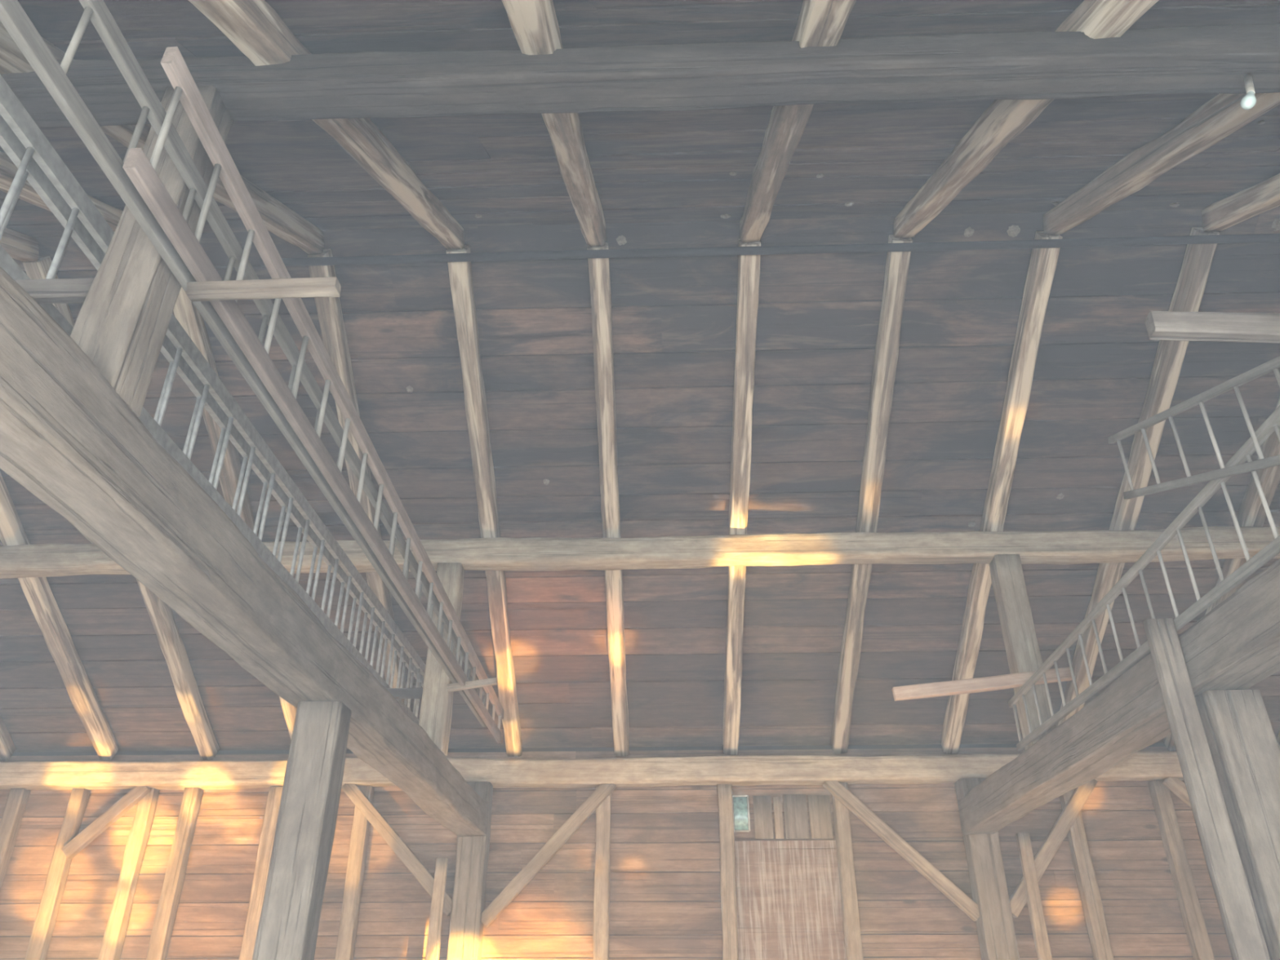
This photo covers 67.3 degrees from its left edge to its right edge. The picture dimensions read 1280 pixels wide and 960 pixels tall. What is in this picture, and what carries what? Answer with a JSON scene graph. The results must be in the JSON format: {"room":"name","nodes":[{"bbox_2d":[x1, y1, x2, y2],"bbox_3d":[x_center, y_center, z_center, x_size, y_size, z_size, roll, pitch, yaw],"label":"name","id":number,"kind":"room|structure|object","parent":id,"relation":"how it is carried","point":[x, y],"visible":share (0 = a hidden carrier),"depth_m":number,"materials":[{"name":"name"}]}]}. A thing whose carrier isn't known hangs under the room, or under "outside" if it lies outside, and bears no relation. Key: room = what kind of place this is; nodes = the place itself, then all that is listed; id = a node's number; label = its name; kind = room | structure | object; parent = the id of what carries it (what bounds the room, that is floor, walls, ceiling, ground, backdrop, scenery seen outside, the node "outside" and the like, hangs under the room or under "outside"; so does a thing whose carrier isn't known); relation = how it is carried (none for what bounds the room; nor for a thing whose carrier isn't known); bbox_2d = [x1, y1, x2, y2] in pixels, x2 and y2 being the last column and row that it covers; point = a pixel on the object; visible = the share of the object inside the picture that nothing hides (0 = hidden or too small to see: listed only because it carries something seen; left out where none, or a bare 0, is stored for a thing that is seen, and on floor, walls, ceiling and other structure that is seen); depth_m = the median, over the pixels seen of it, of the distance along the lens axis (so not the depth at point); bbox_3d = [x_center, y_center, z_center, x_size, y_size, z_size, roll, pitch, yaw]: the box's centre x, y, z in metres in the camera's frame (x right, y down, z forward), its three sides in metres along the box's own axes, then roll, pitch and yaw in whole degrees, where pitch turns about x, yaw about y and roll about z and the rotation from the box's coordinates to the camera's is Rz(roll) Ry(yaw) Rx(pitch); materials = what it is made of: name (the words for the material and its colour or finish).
{"room":"farm building","nodes":[
{"label":"farm building","id":0,"kind":"room"},
{"bbox_2d":[0,206,1279,752],"bbox_3d":[0.051,0.578,7.894,13.600,2.858,4.754,-1,-29,2],"label":"ceiling","id":1,"kind":"structure","parent":0,"point":[674,317],"depth_m":7.39,"materials":[{"name":"brown wood"}]},
{"bbox_2d":[405,385,413,392],"bbox_3d":[-1.714,-0.676,7.152,0.050,0.037,0.047,-12,-31,20],"label":"nest","id":2,"kind":"object","parent":1,"relation":"attached to","point":[409,388],"visible":1,"depth_m":7.15,"materials":[{"name":"grey"}]},
{"bbox_2d":[542,479,549,484],"bbox_3d":[-0.736,0.015,7.533,0.049,0.037,0.043,8,-30,-13],"label":"nest","id":3,"kind":"object","parent":1,"relation":"attached to","point":[546,482],"visible":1,"depth_m":7.53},
{"bbox_2d":[616,235,626,245],"bbox_3d":[-0.127,-1.638,6.563,0.068,0.045,0.059,-13,-32,22],"label":"nest","id":4,"kind":"object","parent":1,"relation":"attached to","point":[621,240],"visible":1,"depth_m":6.55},
{"bbox_2d":[964,226,973,236],"bbox_3d":[2.222,-1.675,6.492,0.061,0.048,0.061,4,-29,-8],"label":"nest","id":5,"kind":"object","parent":1,"relation":"attached to","point":[968,232],"visible":1,"depth_m":6.48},
{"bbox_2d":[968,521,975,527],"bbox_3d":[2.645,0.353,7.662,0.058,0.036,0.051,-13,-32,23],"label":"nest","id":6,"kind":"object","parent":1,"relation":"attached to","point":[971,524],"visible":1,"depth_m":7.65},
{"bbox_2d":[1006,224,1020,237],"bbox_3d":[2.521,-1.680,6.482,0.092,0.059,0.074,7,-30,-12],"label":"nest","id":7,"kind":"object","parent":1,"relation":"attached to","point":[1013,231],"visible":1,"depth_m":6.47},
{"bbox_2d":[1056,493,1064,499],"bbox_3d":[3.288,0.130,7.518,0.055,0.038,0.051,17,-33,-27],"label":"nest","id":8,"kind":"object","parent":1,"relation":"attached to","point":[1060,496],"visible":1,"depth_m":7.51,"materials":[{"name":"grey"}]},
{"bbox_2d":[1271,217,1279,231],"bbox_3d":[4.270,-1.714,6.427,0.088,0.064,0.082,7,-30,-12],"label":"nest","id":9,"kind":"object","parent":1,"relation":"attached to","point":[1276,224],"visible":1,"depth_m":6.42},
{"bbox_2d":[0,0,1279,237],"bbox_3d":[-0.146,-1.722,2.726,13.600,3.782,6.603,-1,-29,2],"label":"ceiling","id":10,"kind":"structure","parent":0,"point":[646,166],"depth_m":4.83,"materials":[{"name":"brown wood"}]},
{"bbox_2d":[474,213,482,217],"bbox_3d":[-1.043,-1.706,6.210,0.049,0.034,0.043,8,-30,-14],"label":"nest","id":11,"kind":"object","parent":10,"relation":"attached to","point":[477,215],"visible":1,"depth_m":6.19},
{"bbox_2d":[720,213,731,218],"bbox_3d":[0.564,-1.737,6.318,0.068,0.046,0.058,-11,-31,19],"label":"nest","id":12,"kind":"object","parent":10,"relation":"attached to","point":[724,215],"visible":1,"depth_m":6.30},
{"bbox_2d":[729,171,737,175],"bbox_3d":[0.526,-1.724,5.406,0.041,0.027,0.040,-16,-33,27],"label":"nest","id":13,"kind":"object","parent":10,"relation":"attached to","point":[732,173],"visible":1,"depth_m":5.39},
{"bbox_2d":[816,173,824,177],"bbox_3d":[1.027,-1.734,5.479,0.046,0.031,0.041,-10,-31,17],"label":"nest","id":14,"kind":"object","parent":10,"relation":"attached to","point":[820,175],"visible":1,"depth_m":5.46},
{"bbox_2d":[844,201,853,206],"bbox_3d":[1.325,-1.746,6.089,0.053,0.040,0.052,0,-29,-1],"label":"nest","id":15,"kind":"object","parent":10,"relation":"attached to","point":[849,203],"visible":1,"depth_m":6.07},
{"bbox_2d":[1052,201,1060,205],"bbox_3d":[2.664,-1.772,6.148,0.048,0.036,0.047,18,-34,-29],"label":"nest","id":16,"kind":"object","parent":10,"relation":"attached to","point":[1055,203],"visible":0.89,"depth_m":6.13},
{"bbox_2d":[1168,202,1179,207],"bbox_3d":[3.462,-1.785,6.228,0.057,0.045,0.060,-18,-34,29],"label":"nest","id":17,"kind":"object","parent":10,"relation":"attached to","point":[1172,204],"visible":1,"depth_m":6.21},
{"bbox_2d":[1257,120,1265,124],"bbox_3d":[3.062,-1.760,4.733,0.033,0.026,0.030,7,-30,-13],"label":"nest","id":18,"kind":"object","parent":10,"relation":"attached to","point":[1262,122],"visible":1,"depth_m":4.72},
{"bbox_2d":[0,742,1279,959],"bbox_3d":[0.114,4.133,7.993,13.600,3.800,0.057,-1,-29,2],"label":"wall","id":19,"kind":"structure","parent":0,"point":[665,892],"depth_m":8.38,"materials":[{"name":"brown wood"}]},
{"bbox_2d":[0,751,1183,791],"bbox_3d":[0.109,2.623,8.653,13.500,0.250,0.249,-1,-29,2],"label":"beam","id":20,"kind":"structure","parent":19,"relation":"on","point":[1140,766],"depth_m":8.57,"materials":[{"name":"brown wood"}]},
{"bbox_2d":[1161,777,1191,808],"bbox_3d":[5.039,3.003,8.202,0.911,0.975,0.076,-1,-29,2],"label":"brace","id":21,"kind":"object","parent":20,"relation":"attached to","point":[1175,784],"visible":0.25,"depth_m":8.36,"materials":[{"name":"brown wood"}]},
{"bbox_2d":[752,795,773,839],"bbox_3d":[1.092,2.994,8.530,0.162,0.365,0.020,-1,-29,2],"label":"board","id":22,"kind":"object","parent":19,"relation":"attached to","point":[762,811],"visible":1,"depth_m":8.52,"materials":[{"name":"brown wood"}]},
{"bbox_2d":[773,796,783,839],"bbox_3d":[1.227,2.995,8.524,0.074,0.355,0.021,-1,-29,2],"label":"board","id":23,"kind":"object","parent":19,"relation":"attached to","point":[777,804],"visible":1,"depth_m":8.52,"materials":[{"name":"brown wood"}]},
{"bbox_2d":[734,840,846,959],"bbox_3d":[1.262,4.047,7.936,0.900,2.019,0.030,-1,-29,2],"label":"door","id":24,"kind":"structure","parent":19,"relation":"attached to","point":[788,900],"depth_m":8.18,"materials":[{"name":"brown wood"}]},
{"bbox_2d":[782,794,808,839],"bbox_3d":[1.383,2.984,8.524,0.203,0.375,0.020,-1,-29,2],"label":"board","id":25,"kind":"object","parent":19,"relation":"attached to","point":[796,820],"visible":1,"depth_m":8.51,"materials":[{"name":"brown wood"}]},
{"bbox_2d":[807,795,833,839],"bbox_3d":[1.596,2.985,8.515,0.193,0.365,0.020,-1,-29,2],"label":"board","id":26,"kind":"object","parent":19,"relation":"attached to","point":[819,806],"visible":1,"depth_m":8.50,"materials":[{"name":"brown wood"}]},
{"bbox_2d":[1243,72,1254,93],"bbox_3d":[2.062,-1.338,3.253,0.024,0.191,0.024,20,-46,13],"label":"socket","id":27,"kind":"object","parent":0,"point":[1248,81],"depth_m":3.24,"materials":[{"name":"white metal"}]},
{"bbox_3d":[-0.066,3.288,2.584,13.600,0.058,10.380,-1,-29,2],"label":"floor","id":28,"kind":"structure","parent":0,"visible":0},
{"bbox_2d":[0,788,31,890],"bbox_3d":[-5.674,4.328,8.004,0.138,3.390,0.131,-1,-29,2],"label":"stud","id":29,"kind":"object","parent":28,"relation":"on","point":[16,802],"visible":1,"depth_m":8.64,"materials":[{"name":"brown wood"}]},
{"bbox_2d":[24,788,90,959],"bbox_3d":[-5.111,4.318,7.986,0.145,3.390,0.123,-1,-29,2],"label":"stud","id":30,"kind":"object","parent":28,"relation":"on","point":[60,865],"visible":0.96,"depth_m":8.39,"materials":[{"name":"brown wood"}]},
{"bbox_2d":[97,787,159,959],"bbox_3d":[-4.481,4.308,7.967,0.141,3.390,0.125,-1,-29,2],"label":"stud","id":31,"kind":"object","parent":28,"relation":"on","point":[113,939],"visible":0.95,"depth_m":8.38,"materials":[{"name":"brown wood"}]},
{"bbox_2d":[61,786,151,858],"bbox_3d":[-4.755,3.029,8.579,0.649,0.657,0.076,-1,-29,2],"label":"brace","id":32,"kind":"object","parent":31,"relation":"attached to","point":[127,802],"visible":0.96,"depth_m":8.54,"materials":[{"name":"brown wood"}]},
{"bbox_2d":[146,787,203,959],"bbox_3d":[-4.077,4.300,7.953,0.141,3.390,0.127,-1,-29,2],"label":"stud","id":33,"kind":"object","parent":28,"relation":"on","point":[166,909],"visible":1,"depth_m":8.38,"materials":[{"name":"brown wood"}]},
{"bbox_2d":[239,786,282,959],"bbox_3d":[-3.287,4.288,7.931,0.142,3.390,0.124,-1,-29,2],"label":"stud","id":34,"kind":"object","parent":28,"relation":"on","point":[266,839],"visible":0.68,"depth_m":8.36,"materials":[{"name":"brown wood"}]},
{"bbox_2d":[252,701,351,959],"bbox_3d":[-1.548,2.384,4.002,0.228,2.910,0.202,-1,-29,2],"label":"post","id":35,"kind":"object","parent":28,"relation":"on","point":[288,926],"visible":1,"depth_m":4.35,"materials":[{"name":"grey wood"}]},
{"bbox_2d":[334,786,374,959],"bbox_3d":[-2.474,4.276,7.909,0.142,3.390,0.121,-1,-29,2],"label":"stud","id":36,"kind":"object","parent":28,"relation":"on","point":[346,940],"visible":0.91,"depth_m":8.30,"materials":[{"name":"brown wood"}]},
{"bbox_2d":[425,857,448,959],"bbox_3d":[-1.693,4.427,7.522,0.110,2.750,0.052,-1,-29,2],"label":"plank","id":37,"kind":"object","parent":28,"relation":"on","point":[433,940],"visible":1,"depth_m":7.97,"materials":[{"name":"brown wood"}]},
{"bbox_2d":[447,782,493,959],"bbox_3d":[-1.452,4.210,7.791,0.264,3.390,0.234,-1,-29,2],"label":"wall post","id":38,"kind":"object","parent":28,"relation":"on","point":[466,926],"visible":0.77,"depth_m":8.09,"materials":[{"name":"brown wood"}]},
{"bbox_2d":[0,266,488,836],"bbox_3d":[-1.613,0.585,4.064,0.282,0.307,9.760,-1,-29,2],"label":"tie beam","id":39,"kind":"structure","parent":38,"relation":"attached to","point":[67,436],"depth_m":3.22,"materials":[{"name":"brown wood"}]},
{"bbox_2d":[70,85,232,417],"bbox_3d":[-1.616,-0.800,3.195,0.193,1.298,0.182,0,-29,2],"label":"post","id":40,"kind":"object","parent":39,"relation":"on","point":[122,323],"visible":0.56,"depth_m":3.02,"materials":[{"name":"wood"}]},
{"bbox_2d":[14,277,94,303],"bbox_3d":[-2.002,-0.607,3.107,0.550,0.073,0.053,-1,-29,2],"label":"ladder rack arm","id":41,"kind":"object","parent":40,"relation":"attached to","point":[52,291],"visible":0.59,"depth_m":3.08,"materials":[{"name":"grey wood"}]},
{"bbox_2d":[0,0,486,727],"bbox_3d":[-1.417,0.084,4.844,0.031,0.417,7.351,-1,-29,2],"label":"ladder","id":42,"kind":"object","parent":40,"relation":"attached to","point":[14,18],"visible":0.69,"depth_m":3.12,"materials":[{"name":"grey wood"}]},
{"bbox_2d":[185,276,341,302],"bbox_3d":[-1.219,-0.618,3.114,0.485,0.044,0.056,-2,-29,1],"label":"wooden plank","id":43,"kind":"object","parent":40,"relation":"attached to","point":[326,286],"visible":1,"depth_m":3.10,"materials":[{"name":"brown wood"}]},
{"bbox_2d":[122,46,503,743],"bbox_3d":[-1.321,0.471,5.615,0.036,0.561,6.423,-1,-29,2],"label":"ladder","id":44,"kind":"object","parent":43,"relation":"on","point":[141,171],"visible":0.98,"depth_m":3.80,"materials":[{"name":"brown wood"}]},
{"bbox_2d":[0,22,1279,128],"bbox_3d":[-0.118,-1.464,3.504,13.500,0.171,0.191,-1,-29,2],"label":"purlin","id":45,"kind":"object","parent":40,"relation":"on","point":[1215,58],"visible":0.88,"depth_m":3.44,"materials":[{"name":"brown wood"}]},
{"bbox_2d":[0,227,38,261],"bbox_3d":[-4.248,-1.520,3.057,0.154,3.525,6.051,-1,-29,2],"label":"rafter","id":46,"kind":"object","parent":45,"relation":"on","point":[21,246],"visible":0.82,"depth_m":6.32,"materials":[{"name":"brown wood"}]},
{"bbox_2d":[0,151,123,231],"bbox_3d":[-3.270,-1.540,3.027,0.151,3.524,6.046,-1,-29,1],"label":"rafter","id":47,"kind":"object","parent":45,"relation":"on","point":[8,170],"visible":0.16,"depth_m":5.04,"materials":[{"name":"brown wood"}]},
{"bbox_2d":[0,20,324,253],"bbox_3d":[-2.284,-1.559,2.999,0.152,3.518,6.050,-1,-29,2],"label":"rafter","id":48,"kind":"object","parent":45,"relation":"on","point":[278,219],"visible":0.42,"depth_m":5.34,"materials":[{"name":"brown wood"}]},
{"bbox_2d":[188,0,464,249],"bbox_3d":[-1.354,-1.576,2.967,0.151,3.523,6.052,-1,-29,2],"label":"rafter","id":49,"kind":"object","parent":45,"relation":"on","point":[254,27],"visible":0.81,"depth_m":4.27,"materials":[{"name":"brown wood"}]},
{"bbox_2d":[502,0,606,246],"bbox_3d":[-0.377,-1.593,2.939,0.155,3.526,6.050,-1,-29,2],"label":"rafter","id":50,"kind":"object","parent":45,"relation":"on","point":[534,24],"visible":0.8,"depth_m":4.29,"materials":[{"name":"brown wood"}]},
{"bbox_2d":[739,0,856,242],"bbox_3d":[0.620,-1.605,2.908,0.157,3.528,6.046,-1,-29,2],"label":"rafter","id":51,"kind":"object","parent":45,"relation":"on","point":[820,23],"visible":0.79,"depth_m":4.32,"materials":[{"name":"brown wood"}]},
{"bbox_2d":[893,0,1158,237],"bbox_3d":[1.615,-1.624,2.875,0.150,3.528,6.046,-1,-29,2],"label":"rafter","id":52,"kind":"object","parent":45,"relation":"on","point":[1002,121],"visible":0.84,"depth_m":4.44,"materials":[{"name":"brown wood"}]},
{"bbox_2d":[1043,92,1279,235],"bbox_3d":[2.615,-1.639,2.845,0.153,3.526,6.049,-1,-29,2],"label":"rafter","id":53,"kind":"object","parent":45,"relation":"on","point":[1221,116],"visible":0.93,"depth_m":4.86,"materials":[{"name":"brown wood"}]},
{"bbox_2d":[1201,173,1279,231],"bbox_3d":[3.619,-1.660,2.817,0.151,3.535,6.048,-1,-29,2],"label":"rafter","id":54,"kind":"object","parent":45,"relation":"on","point":[1264,196],"visible":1,"depth_m":5.84,"materials":[{"name":"brown wood"}]},
{"bbox_2d":[1240,72,1256,110],"bbox_3d":[2.049,-1.316,3.234,0.143,0.235,0.046,14,-32,-24],"label":"light bulb","id":55,"kind":"object","parent":45,"relation":"hanging from","point":[1248,101],"visible":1,"depth_m":3.17,"materials":[{"name":"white glass"}]},
{"bbox_2d":[418,562,464,755],"bbox_3d":[-1.470,1.308,7.138,0.202,1.434,0.194,-1,-29,2],"label":"post","id":56,"kind":"object","parent":39,"relation":"on","point":[436,708],"visible":0.64,"depth_m":6.95,"materials":[{"name":"wood"}]},
{"bbox_2d":[386,687,422,698],"bbox_3d":[-1.846,1.560,7.010,0.550,0.073,0.056,-1,-29,2],"label":"ladder rack arm","id":57,"kind":"object","parent":56,"relation":"attached to","point":[397,693],"visible":0.34,"depth_m":6.99,"materials":[{"name":"grey wood"}]},
{"bbox_2d":[0,114,424,718],"bbox_3d":[-2.055,0.259,5.315,0.030,0.580,7.700,-1,-29,2],"label":"ladder","id":58,"kind":"object","parent":57,"relation":"on","point":[10,143],"visible":0.48,"depth_m":4.76,"materials":[{"name":"wood"}]},
{"bbox_2d":[0,74,425,724],"bbox_3d":[-1.978,0.210,5.225,0.030,0.580,7.700,-1,-29,2],"label":"railing","id":59,"kind":"object","parent":57,"relation":"on","point":[13,112],"visible":0.7,"depth_m":4.55,"materials":[{"name":"wood"}]},
{"bbox_2d":[447,677,497,692],"bbox_3d":[-1.201,1.468,6.888,0.357,0.100,0.052,-1,-29,2],"label":"ladder rack arm","id":60,"kind":"object","parent":56,"relation":"attached to","point":[451,687],"visible":0.93,"depth_m":6.87,"materials":[{"name":"brown wood"}]},
{"bbox_2d":[0,526,1279,578],"bbox_3d":[0.038,0.558,7.489,13.500,0.253,0.238,-1,-29,2],"label":"purlin","id":61,"kind":"object","parent":56,"relation":"on","point":[1087,546],"visible":0.7,"depth_m":7.38,"materials":[{"name":"wood"}]},
{"bbox_2d":[0,715,16,760],"bbox_3d":[-5.981,0.547,7.811,0.150,2.526,4.111,-1,-29,1],"label":"rafter","id":62,"kind":"object","parent":61,"relation":"on","point":[7,748],"visible":1,"depth_m":8.90,"materials":[{"name":"brown wood"}]},
{"bbox_2d":[0,471,118,759],"bbox_3d":[-5.040,0.530,7.783,0.146,2.528,4.112,-1,-29,2],"label":"rafter","id":63,"kind":"object","parent":61,"relation":"on","point":[39,596],"visible":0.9,"depth_m":8.24,"materials":[{"name":"brown wood"}]},
{"bbox_2d":[22,255,219,759],"bbox_3d":[-4.064,0.517,7.752,0.150,2.531,4.107,-1,-29,2],"label":"rafter","id":64,"kind":"object","parent":61,"relation":"on","point":[161,615],"visible":0.48,"depth_m":8.30,"materials":[{"name":"brown wood"}]},
{"bbox_2d":[173,286,297,740],"bbox_3d":[-3.142,0.496,7.729,0.154,2.536,4.110,-1,-29,1],"label":"rafter","id":65,"kind":"object","parent":61,"relation":"on","point":[187,314],"visible":0.17,"depth_m":7.18,"materials":[{"name":"brown wood"}]},
{"bbox_2d":[306,248,410,710],"bbox_3d":[-2.157,0.480,7.697,0.156,2.533,4.111,0,-29,1],"label":"rafter","id":66,"kind":"object","parent":61,"relation":"on","point":[329,310],"visible":0.4,"depth_m":6.92,"materials":[{"name":"brown wood"}]},
{"bbox_2d":[445,244,522,756],"bbox_3d":[-1.190,0.461,7.670,0.152,2.540,4.105,0,-29,1],"label":"rafter","id":67,"kind":"object","parent":61,"relation":"on","point":[460,278],"visible":0.89,"depth_m":7.30,"materials":[{"name":"brown wood"}]},
{"bbox_2d":[586,242,629,756],"bbox_3d":[-0.225,0.451,7.637,0.148,2.536,4.105,-1,-29,1],"label":"rafter","id":68,"kind":"object","parent":61,"relation":"on","point":[598,268],"visible":0.93,"depth_m":7.26,"materials":[{"name":"brown wood"}]},
{"bbox_2d":[722,238,760,755],"bbox_3d":[0.778,0.431,7.606,0.150,2.533,4.108,-1,-29,1],"label":"rafter","id":69,"kind":"object","parent":61,"relation":"on","point":[748,265],"visible":0.95,"depth_m":7.22,"materials":[{"name":"brown wood"}]},
{"bbox_2d":[830,234,912,754],"bbox_3d":[1.776,0.413,7.579,0.155,2.534,4.109,0,-29,1],"label":"rafter","id":70,"kind":"object","parent":61,"relation":"on","point":[897,264],"visible":0.97,"depth_m":7.21,"materials":[{"name":"brown wood"}]},
{"bbox_2d":[940,231,1062,754],"bbox_3d":[2.757,0.401,7.545,0.151,2.537,4.108,-1,-29,1],"label":"rafter","id":71,"kind":"object","parent":61,"relation":"on","point":[1043,261],"visible":0.79,"depth_m":7.14,"materials":[{"name":"brown wood"}]},
{"bbox_2d":[1055,226,1220,726],"bbox_3d":[3.768,0.379,7.517,0.150,2.533,4.114,-1,-29,1],"label":"rafter","id":72,"kind":"object","parent":61,"relation":"on","point":[1189,289],"visible":0.68,"depth_m":7.05,"materials":[{"name":"brown wood"}]},
{"bbox_2d":[1163,396,1279,751],"bbox_3d":[4.747,0.366,7.482,0.151,2.532,4.115,-1,-29,1],"label":"rafter","id":73,"kind":"object","parent":61,"relation":"on","point":[1251,513],"visible":0.33,"depth_m":7.35,"materials":[{"name":"brown wood"}]},
{"bbox_2d":[259,233,1279,266],"bbox_3d":[2.067,-1.532,6.282,9.200,0.059,0.059,-1,-29,2],"label":"ceiling beam","id":74,"kind":"structure","parent":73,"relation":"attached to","point":[1260,237],"depth_m":6.29,"materials":[{"name":"brown wood"}]},
{"bbox_2d":[1276,729,1279,745],"bbox_3d":[5.738,0.347,7.453,0.149,2.532,4.109,-1,-29,2],"label":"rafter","id":75,"kind":"object","parent":61,"relation":"on","point":[1278,734],"visible":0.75,"depth_m":8.64,"materials":[{"name":"brown wood"}]},
{"bbox_2d":[341,783,452,916],"bbox_3d":[-2.111,3.189,8.384,1.139,1.130,0.076,-1,-29,2],"label":"brace","id":76,"kind":"object","parent":38,"relation":"attached to","point":[380,824],"visible":0.84,"depth_m":8.37,"materials":[{"name":"brown wood"}]},
{"bbox_2d":[480,783,616,928],"bbox_3d":[-0.787,3.207,8.322,1.151,1.215,0.077,-1,-29,2],"label":"brace","id":77,"kind":"object","parent":38,"relation":"attached to","point":[535,865],"visible":0.95,"depth_m":8.28,"materials":[{"name":"brown wood"}]},
{"bbox_2d":[592,785,611,959],"bbox_3d":[-0.324,4.237,7.839,0.138,3.390,0.128,-1,-29,2],"label":"stud","id":78,"kind":"object","parent":28,"relation":"on","point":[602,866],"visible":0.98,"depth_m":8.21,"materials":[{"name":"brown wood"}]},
{"bbox_2d":[716,784,738,959],"bbox_3d":[0.749,4.219,7.807,0.143,3.390,0.125,-1,-29,2],"label":"stud","id":79,"kind":"object","parent":28,"relation":"on","point":[727,862],"visible":1,"depth_m":8.22,"materials":[{"name":"brown wood"}]},
{"bbox_2d":[732,795,750,831],"bbox_3d":[0.897,2.967,8.549,0.154,0.314,0.017,-1,-29,2],"label":"window","id":80,"kind":"structure","parent":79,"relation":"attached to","point":[740,812],"depth_m":8.55,"materials":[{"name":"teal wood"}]},
{"bbox_2d":[831,782,863,959],"bbox_3d":[1.771,4.203,7.778,0.140,3.390,0.126,-1,-29,2],"label":"stud","id":81,"kind":"object","parent":28,"relation":"on","point":[852,938],"visible":0.91,"depth_m":8.16,"materials":[{"name":"brown wood"}]},
{"bbox_2d":[954,777,1019,959],"bbox_3d":[2.925,4.138,7.661,0.263,3.390,0.233,-1,-29,2],"label":"wall post","id":82,"kind":"object","parent":28,"relation":"on","point":[994,924],"visible":0.68,"depth_m":7.95,"materials":[{"name":"brown wood"}]},
{"bbox_2d":[822,780,979,921],"bbox_3d":[2.231,3.138,8.239,1.226,1.181,0.076,-1,-29,2],"label":"brace","id":83,"kind":"object","parent":82,"relation":"attached to","point":[846,797],"visible":0.98,"depth_m":8.19,"materials":[{"name":"brown wood"}]},
{"bbox_2d":[1008,779,1097,918],"bbox_3d":[3.515,3.108,8.205,0.984,1.151,0.076,-1,-29,2],"label":"brace","id":84,"kind":"object","parent":82,"relation":"attached to","point":[1018,900],"visible":0.81,"depth_m":8.20,"materials":[{"name":"brown wood"}]},
{"bbox_2d":[957,558,1279,834],"bbox_3d":[2.699,0.510,3.934,0.294,0.307,9.760,-1,-29,2],"label":"tie beam","id":85,"kind":"structure","parent":82,"relation":"attached to","point":[1236,645],"depth_m":5.21,"materials":[{"name":"wood"}]},
{"bbox_2d":[989,554,1056,750],"bbox_3d":[2.787,1.235,7.008,0.201,1.434,0.191,-1,-29,2],"label":"post","id":86,"kind":"object","parent":85,"relation":"on","point":[1014,609],"visible":0.76,"depth_m":7.01,"materials":[{"name":"brown wood"}]},
{"bbox_2d":[892,666,1072,701],"bbox_3d":[2.407,1.434,6.762,1.260,0.223,0.054,-1,-29,2],"label":"ladder rack arm","id":87,"kind":"object","parent":86,"relation":"attached to","point":[1013,680],"visible":0.88,"depth_m":6.74,"materials":[{"name":"brown wood"}]},
{"bbox_2d":[1008,404,1279,751],"bbox_3d":[2.611,0.530,4.864,0.030,0.537,4.802,-1,-29,2],"label":"ladder","id":88,"kind":"object","parent":85,"relation":"on","point":[1272,424],"visible":0.98,"depth_m":4.80,"materials":[{"name":"grey wood"}]},
{"bbox_2d":[1107,355,1279,499],"bbox_3d":[2.519,-0.215,3.966,0.027,1.253,2.214,-1,-29,2],"label":"ladder","id":89,"kind":"object","parent":85,"relation":"on","point":[1273,365],"visible":1,"depth_m":4.29,"materials":[{"name":"grey wood"}]},
{"bbox_3d":[2.641,-0.871,3.066,0.195,1.297,0.180,-1,-29,2],"label":"post","id":90,"kind":"object","parent":85,"relation":"on","visible":0},
{"bbox_2d":[1144,311,1279,342],"bbox_3d":[2.300,-0.468,3.006,1.375,0.161,0.055,-1,-29,2],"label":"wooden plank","id":91,"kind":"object","parent":90,"relation":"attached to","point":[1219,326],"visible":1,"depth_m":3.02,"materials":[{"name":"grey wood"}]},
{"bbox_2d":[1015,832,1052,959],"bbox_3d":[3.208,4.251,7.380,0.107,2.920,0.058,-1,-29,2],"label":"plank","id":92,"kind":"object","parent":28,"relation":"on","point":[1041,939],"visible":1,"depth_m":7.83,"materials":[{"name":"brown wood"}]},
{"bbox_2d":[1059,788,1114,959],"bbox_3d":[3.788,4.167,7.714,0.140,3.390,0.126,-1,-29,2],"label":"stud","id":93,"kind":"object","parent":28,"relation":"on","point":[1088,888],"visible":0.83,"depth_m":8.07,"materials":[{"name":"brown wood"}]},
{"bbox_2d":[1148,780,1214,959],"bbox_3d":[4.597,4.154,7.690,0.140,3.390,0.123,-1,-29,2],"label":"stud","id":94,"kind":"object","parent":28,"relation":"on","point":[1197,933],"visible":1,"depth_m":8.11,"materials":[{"name":"brown wood"}]},
{"bbox_2d":[1142,618,1270,959],"bbox_3d":[2.505,2.105,3.860,0.139,3.260,0.053,-1,-29,2],"label":"wooden post","id":95,"kind":"object","parent":28,"relation":"on","point":[1244,935],"visible":1,"depth_m":4.23,"materials":[{"name":"wood"}]},
{"bbox_2d":[1195,689,1279,959],"bbox_3d":[2.759,2.310,3.869,0.263,2.910,0.268,-1,-29,2],"label":"post","id":96,"kind":"object","parent":28,"relation":"on","point":[1244,748],"visible":0.66,"depth_m":4.28,"materials":[{"name":"wood"}]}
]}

